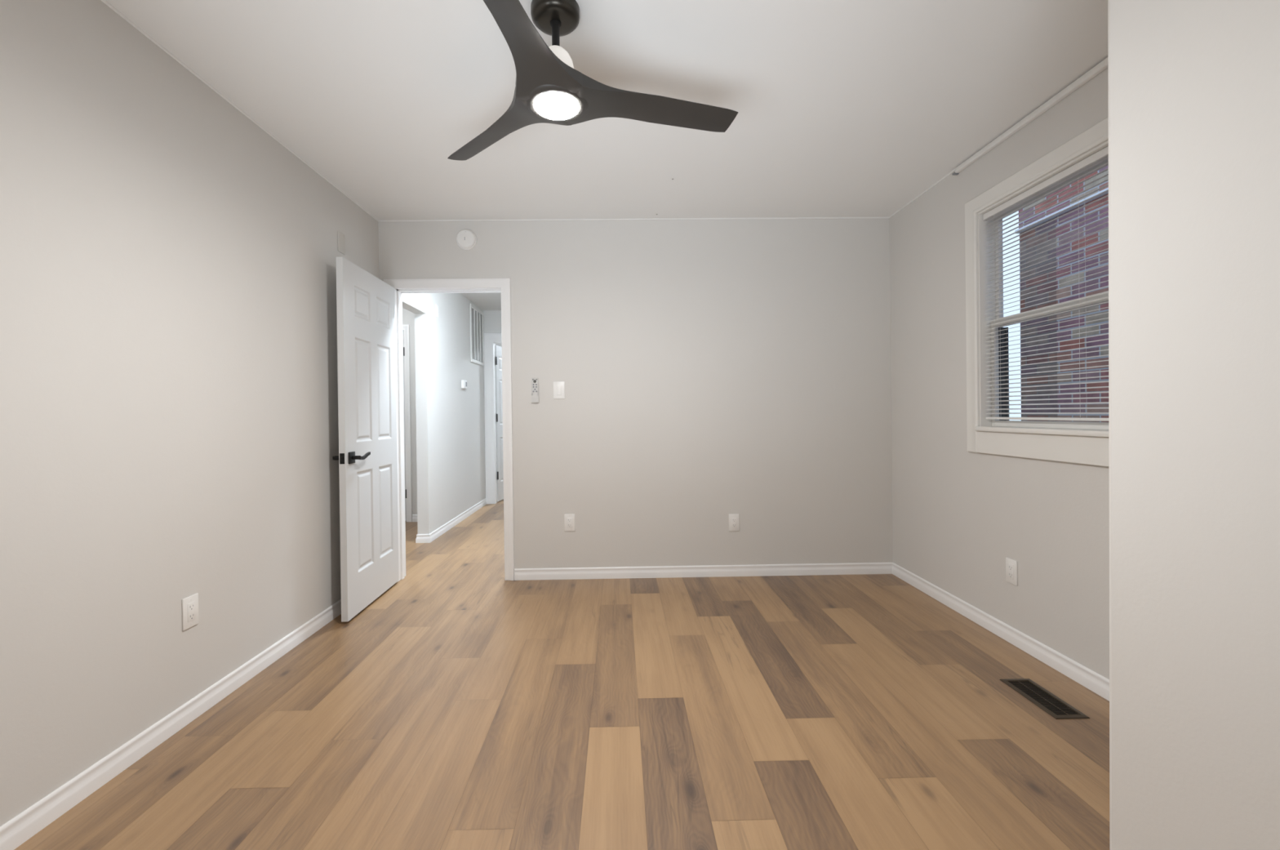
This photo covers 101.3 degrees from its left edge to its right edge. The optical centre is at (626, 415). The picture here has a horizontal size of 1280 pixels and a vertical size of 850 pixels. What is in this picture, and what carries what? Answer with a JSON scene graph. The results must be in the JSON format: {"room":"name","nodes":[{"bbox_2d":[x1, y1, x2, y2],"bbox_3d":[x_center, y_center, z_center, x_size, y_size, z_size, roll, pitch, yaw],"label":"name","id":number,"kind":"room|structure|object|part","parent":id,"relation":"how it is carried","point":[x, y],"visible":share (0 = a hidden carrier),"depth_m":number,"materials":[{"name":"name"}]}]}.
{"room":"empty bedroom","nodes":[
{"label":"empty bedroom","id":0,"kind":"room"},
{"bbox_2d":[0,0,378,826],"bbox_3d":[-1.689,-0.057,1.475,0.120,2.500,4.141,-1,0,-1],"label":"wall","id":1,"kind":"structure","parent":0,"point":[169,422],"depth_m":1.76,"materials":[{"name":"beige paint"}]},
{"bbox_2d":[0,599,341,849],"bbox_3d":[-1.609,1.094,1.545,0.012,0.076,4.009,-1,0,-1],"label":"baseboard","id":2,"kind":"structure","parent":1,"relation":"attached to","point":[16,831],"depth_m":1.74,"materials":[{"name":"white wood"}]},
{"bbox_2d":[182,592,198,631],"bbox_3d":[-1.622,0.728,1.954,0.008,0.116,0.071,-1,0,-1],"label":"wall outlet","id":3,"kind":"object","parent":1,"relation":"attached to","point":[189,604],"visible":1,"depth_m":1.95,"materials":[{"name":"white plastic"}]},
{"bbox_2d":[187,600,195,622],"bbox_3d":[-1.620,0.728,1.954,0.002,0.067,0.034,-1,0,-1],"label":"receptacle","id":4,"kind":"object","parent":3,"relation":"attached to","point":[191,604],"depth_m":1.95,"materials":[{"name":"white plastic"}]},
{"bbox_2d":[337,231,345,254],"bbox_3d":[-1.662,-1.007,3.059,0.006,0.116,0.072,-1,0,-1],"label":"blank plate","id":5,"kind":"object","parent":1,"relation":"attached to","point":[341,241],"visible":1,"depth_m":3.06,"materials":[{"name":"grey plastic"}]},
{"bbox_2d":[402,307,417,514],"bbox_3d":[-2.482,-0.066,5.623,1.210,2.500,0.120,-1,0,-1],"label":"wall","id":6,"kind":"structure","parent":0,"point":[408,317],"depth_m":5.57,"materials":[{"name":"white paint"}]},
{"bbox_2d":[402,330,406,520],"bbox_3d":[-2.690,0.110,5.571,0.703,2.010,0.055,-1,0,-1],"label":"door","id":7,"kind":"structure","parent":6,"relation":"in","point":[403,349],"depth_m":5.57,"materials":[{"name":"grey"}]},
{"bbox_2d":[402,324,412,521],"bbox_3d":[-2.695,0.083,5.550,0.815,2.088,0.019,-1,0,-1],"label":"trim","id":8,"kind":"structure","parent":6,"relation":"attached to","point":[406,328],"depth_m":5.55,"materials":[{"name":"white"}]},
{"bbox_2d":[412,514,417,521],"bbox_3d":[-2.068,1.082,5.567,0.409,0.076,0.012,-1,0,-1],"label":"baseboard","id":9,"kind":"structure","parent":6,"relation":"attached to","point":[414,516],"depth_m":5.56,"materials":[{"name":"white wood"}]},
{"bbox_2d":[401,293,485,533],"bbox_3d":[-1.819,-0.072,5.143,0.100,2.500,2.959,-1,0,-1],"label":"wall","id":10,"kind":"structure","parent":0,"point":[451,466],"depth_m":5.14,"materials":[{"name":"white paint"}]},
{"bbox_2d":[435,304,438,317],"bbox_3d":[-1.774,-0.981,4.914,0.006,0.116,0.072,-1,0,-1],"label":"blank plate","id":11,"kind":"object","parent":10,"relation":"attached to","point":[437,305],"visible":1,"depth_m":4.91,"materials":[{"name":"white plastic"}]},
{"bbox_2d":[415,497,486,542],"bbox_3d":[-1.812,1.078,5.627,0.126,0.076,1.994,-1,0,-1],"label":"baseboard","id":12,"kind":"structure","parent":10,"relation":"attached to","point":[420,538],"depth_m":5.13,"materials":[{"name":"white wood"}]},
{"bbox_2d":[461,379,466,388],"bbox_3d":[-1.766,-0.343,5.712,0.029,0.090,0.120,-1,0,-1],"label":"thermostat","id":13,"kind":"object","parent":10,"relation":"attached to","point":[464,383],"visible":1,"depth_m":5.66,"materials":[{"name":"white plastic"}]},
{"bbox_2d":[470,302,484,365],"bbox_3d":[-1.791,-0.957,6.299,0.014,0.670,0.570,-1,0,-1],"label":"air vent","id":14,"kind":"object","parent":10,"relation":"in","point":[477,317],"visible":1,"depth_m":6.28,"materials":[{"name":"white metal"}]},
{"bbox_2d":[483,310,501,333],"bbox_3d":[-1.248,-0.086,6.691,1.330,2.500,0.120,-1,0,-1],"label":"wall","id":15,"kind":"structure","parent":0,"point":[492,318],"depth_m":6.62,"materials":[{"name":"white paint"}]},
{"bbox_2d":[484,333,501,503],"bbox_3d":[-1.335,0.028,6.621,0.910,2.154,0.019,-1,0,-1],"label":"trim","id":16,"kind":"structure","parent":15,"relation":"attached to","point":[489,338],"depth_m":6.61,"materials":[{"name":"white"}]},
{"bbox_2d":[495,345,503,501],"bbox_3d":[-1.599,0.093,7.027,0.093,2.000,0.656,-1,0,9],"label":"door","id":17,"kind":"structure","parent":15,"relation":"in","point":[498,348],"depth_m":6.79,"materials":[{"name":"grey"}]},
{"bbox_2d":[14,498,1110,849],"bbox_3d":[-0.759,1.139,4.409,5.189,0.060,9.770,-1,0,-1],"label":"floor","id":18,"kind":"structure","parent":0,"point":[465,706],"depth_m":1.85,"materials":[{"name":"brown wood"}]},
{"bbox_2d":[999,678,1089,719],"bbox_3d":[1.605,1.087,2.030,0.125,0.005,0.282,-1,0,-1],"label":"floor vent","id":19,"kind":"object","parent":18,"relation":"in","point":[1040,696],"visible":1,"depth_m":2.01,"materials":[{"name":"brown metal"}]},
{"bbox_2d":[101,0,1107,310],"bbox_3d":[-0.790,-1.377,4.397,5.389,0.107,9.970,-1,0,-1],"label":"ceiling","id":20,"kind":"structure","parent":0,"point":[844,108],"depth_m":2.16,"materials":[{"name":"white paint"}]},
{"bbox_2d":[447,0,737,160],"bbox_3d":[-0.159,-1.164,1.640,1.113,0.325,1.099,-1,0,-1],"label":"ceiling fan","id":21,"kind":"object","parent":20,"relation":"hanging from","point":[548,89],"visible":1,"depth_m":1.70,"materials":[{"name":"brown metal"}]},
{"bbox_3d":[-0.479,-1.038,1.948,0.595,0.063,0.232,0,0,43],"label":"blade","id":22,"kind":"part","parent":21,"relation":"part of","materials":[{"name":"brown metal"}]},
{"bbox_3d":[-0.306,-1.037,1.381,0.232,0.063,0.595,-1,0,13],"label":"blade","id":23,"kind":"part","parent":21,"relation":"part of","materials":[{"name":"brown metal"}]},
{"bbox_2d":[533,93,578,119],"bbox_3d":[-0.229,-1.010,1.714,0.147,0.017,0.147,-1,0,-1],"label":"diffuser","id":24,"kind":"object","parent":21,"relation":"attached to","point":[547,106],"depth_m":1.70,"materials":[{"name":"white"}]},
{"bbox_3d":[-0.230,-1.145,1.714,0.124,0.102,0.124,-1,0,-1],"label":"motor","id":25,"kind":"part","parent":21,"relation":"part of","materials":[{"name":"white"}]},
{"bbox_3d":[0.099,-1.044,1.814,0.595,0.063,0.232,-1,0,-17],"label":"blade","id":26,"kind":"part","parent":21,"relation":"part of","materials":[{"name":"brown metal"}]},
{"bbox_2d":[377,217,893,568],"bbox_3d":[0.075,-0.088,3.632,3.714,2.500,0.120,-1,0,-1],"label":"wall","id":27,"kind":"structure","parent":0,"point":[711,371],"depth_m":3.58,"materials":[{"name":"beige paint"}]},
{"bbox_2d":[332,256,399,622],"bbox_3d":[-1.548,0.126,3.177,0.151,1.966,0.722,-1,0,-2],"label":"door","id":28,"kind":"structure","parent":27,"relation":"in","point":[367,459],"depth_m":3.08,"materials":[{"name":"white paint"},{"name":"matte black metal"}]},
{"bbox_3d":[-1.588,0.226,2.936,0.048,0.037,0.125,-1,0,-2],"label":"lever handle","id":29,"kind":"part","parent":28,"relation":"part of","materials":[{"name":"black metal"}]},
{"bbox_3d":[-1.532,0.230,2.822,0.025,0.058,0.011,-1,0,-2],"label":"latch plate","id":30,"kind":"part","parent":28,"relation":"part of","materials":[{"name":"black metal"}]},
{"bbox_3d":[-1.486,0.225,2.940,0.048,0.037,0.125,-1,0,-2],"label":"lever handle","id":31,"kind":"part","parent":28,"relation":"part of","materials":[{"name":"black metal"}]},
{"bbox_2d":[395,288,501,581],"bbox_3d":[-1.199,0.113,3.614,0.759,2.006,0.119,-1,0,-1],"label":"trim","id":32,"kind":"structure","parent":27,"relation":"attached to","point":[398,337],"depth_m":3.59,"materials":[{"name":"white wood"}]},
{"bbox_2d":[383,278,514,582],"bbox_3d":[-1.198,0.096,3.544,0.850,2.042,0.019,-1,0,-1],"label":"trim","id":33,"kind":"structure","parent":27,"relation":"attached to","point":[504,284],"depth_m":3.54,"materials":[{"name":"white wood"}]},
{"bbox_2d":[456,229,476,249],"bbox_3d":[-1.081,-1.190,3.530,0.136,0.136,0.039,-1,0,-1],"label":"smoke detector","id":34,"kind":"object","parent":27,"relation":"attached to","point":[466,239],"visible":1,"depth_m":3.52,"materials":[{"name":"white plastic"}]},
{"bbox_2d":[531,377,538,402],"bbox_3d":[-0.619,-0.174,3.552,0.048,0.164,0.019,-1,0,-1],"label":"remote","id":35,"kind":"object","parent":27,"relation":"attached to","point":[535,384],"visible":1,"depth_m":3.54,"materials":[{"name":"grey plastic"}]},
{"bbox_2d":[553,381,564,398],"bbox_3d":[-0.458,-0.174,3.558,0.076,0.116,0.012,-1,0,-1],"label":"light switch","id":36,"kind":"object","parent":27,"relation":"attached to","point":[558,386],"visible":1,"depth_m":3.56,"materials":[{"name":"white plastic"}]},
{"bbox_2d":[564,514,574,531],"bbox_3d":[-0.387,0.725,3.564,0.071,0.116,0.008,-1,0,-1],"label":"wall outlet","id":37,"kind":"object","parent":27,"relation":"attached to","point":[569,519],"visible":1,"depth_m":3.56,"materials":[{"name":"white plastic"}]},
{"bbox_2d":[567,517,572,527],"bbox_3d":[-0.387,0.725,3.562,0.034,0.067,0.002,-1,0,-1],"label":"receptacle","id":38,"kind":"object","parent":37,"relation":"attached to","point":[569,519],"depth_m":3.56,"materials":[{"name":"white plastic"}]},
{"bbox_2d":[514,562,892,580],"bbox_3d":[0.533,1.058,3.577,2.587,0.076,0.012,-1,0,-1],"label":"baseboard","id":39,"kind":"structure","parent":27,"relation":"attached to","point":[855,568],"depth_m":3.57,"materials":[{"name":"white wood"}]},
{"bbox_2d":[728,514,739,531],"bbox_3d":[0.733,0.728,3.582,0.071,0.116,0.008,-1,0,-1],"label":"wall outlet","id":40,"kind":"object","parent":27,"relation":"attached to","point":[734,519],"visible":1,"depth_m":3.58,"materials":[{"name":"white plastic"}]},
{"bbox_2d":[731,517,736,527],"bbox_3d":[0.733,0.728,3.579,0.034,0.067,0.002,-1,0,-1],"label":"receptacle","id":41,"kind":"object","parent":40,"relation":"attached to","point":[733,519],"depth_m":3.58,"materials":[{"name":"grey plastic"}]},
{"bbox_2d":[888,67,1109,679],"bbox_3d":[1.904,-0.102,1.589,0.120,2.500,4.021,-1,0,-1],"label":"wall","id":42,"kind":"structure","parent":0,"point":[958,513],"depth_m":2.77,"materials":[{"name":"beige paint"}]},
{"bbox_2d":[892,562,1109,701],"bbox_3d":[1.839,1.048,2.394,0.012,0.076,2.414,-1,0,-1],"label":"baseboard","id":43,"kind":"structure","parent":42,"relation":"attached to","point":[1084,676],"depth_m":2.48,"materials":[{"name":"white wood"}]},
{"bbox_2d":[1005,557,1017,585],"bbox_3d":[1.836,0.742,2.506,0.008,0.116,0.071,-1,0,-1],"label":"wall outlet","id":44,"kind":"object","parent":42,"relation":"attached to","point":[1011,571],"visible":1,"depth_m":2.50,"materials":[{"name":"white plastic"}]},
{"bbox_2d":[1008,563,1013,579],"bbox_3d":[1.834,0.742,2.506,0.002,0.067,0.034,-1,0,-1],"label":"receptacle","id":45,"kind":"object","parent":44,"relation":"attached to","point":[1011,566],"depth_m":2.50,"materials":[{"name":"grey plastic"}]},
{"bbox_2d":[951,57,1107,175],"bbox_3d":[1.808,-1.329,2.028,0.028,0.032,1.692,-1,0,-1],"label":"rail","id":46,"kind":"object","parent":42,"relation":"attached to","point":[1101,66],"visible":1,"depth_m":2.29,"materials":[{"name":"white metal"}]},
{"bbox_2d":[964,116,1109,466],"bbox_3d":[1.884,-0.468,2.267,0.170,1.320,1.060,-1,0,-1],"label":"window","id":47,"kind":"structure","parent":42,"relation":"in","point":[1069,442],"depth_m":2.59,"materials":[{"name":"white wood"}]},
{"bbox_3d":[1.937,-0.493,2.268,0.048,1.171,1.000,-1,0,-1],"label":"exterior frame","id":48,"kind":"part","parent":47,"relation":"part of","materials":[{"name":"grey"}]},
{"bbox_2d":[982,146,1108,421],"bbox_3d":[1.863,-0.508,2.267,0.034,1.054,0.876,-1,0,-1],"label":"mini blind","id":49,"kind":"object","parent":47,"relation":"attached to","point":[1102,155],"visible":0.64,"depth_m":2.29,"materials":[{"name":"white plastic"}]},
{"bbox_3d":[1.856,-0.497,2.630,0.028,1.018,0.001,-1,0,-1],"label":"ladder cord","id":50,"kind":"part","parent":49,"relation":"part of","materials":[{"name":"white fabric"}]},
{"bbox_3d":[1.868,0.013,2.269,0.024,0.012,0.870,-1,0,-1],"label":"rail","id":51,"kind":"part","parent":49,"relation":"part of","materials":[{"name":"white plastic"}]},
{"bbox_3d":[1.863,-0.495,2.147,0.028,1.018,0.001,-1,0,-1],"label":"ladder cord","id":52,"kind":"part","parent":49,"relation":"part of","materials":[{"name":"white fabric"}]},
{"bbox_3d":[1.900,-0.218,2.268,0.024,0.544,0.882,-1,0,-1],"label":"sash","id":53,"kind":"part","parent":47,"relation":"part of","materials":[{"name":"white"}]},
{"bbox_3d":[1.920,-0.746,2.266,0.024,0.583,0.882,-1,0,-1],"label":"sash","id":54,"kind":"part","parent":47,"relation":"part of","materials":[{"name":"white"}]},
{"bbox_2d":[1107,0,1279,849],"bbox_3d":[1.465,-0.111,0.372,0.794,2.460,1.600,-1,0,-1],"label":"wall","id":55,"kind":"structure","parent":0,"point":[1194,85],"depth_m":0.98,"materials":[{"name":"beige paint"}]},
{"label":"outside","id":56,"kind":"structure","parent":0,"visible":0},
{"bbox_3d":[6.931,1.678,6.614,9.981,0.150,31.000,-1,0,-1],"label":"floor","id":57,"kind":"structure","parent":56,"visible":0},
{"bbox_2d":[1014,164,1108,422],"bbox_3d":[4.677,-0.216,0.391,3.030,3.750,7.640,-1,0,-1],"label":"building","id":58,"kind":"structure","parent":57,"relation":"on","point":[1104,242],"depth_m":3.75,"materials":[{"name":"red brick"}]}
]}

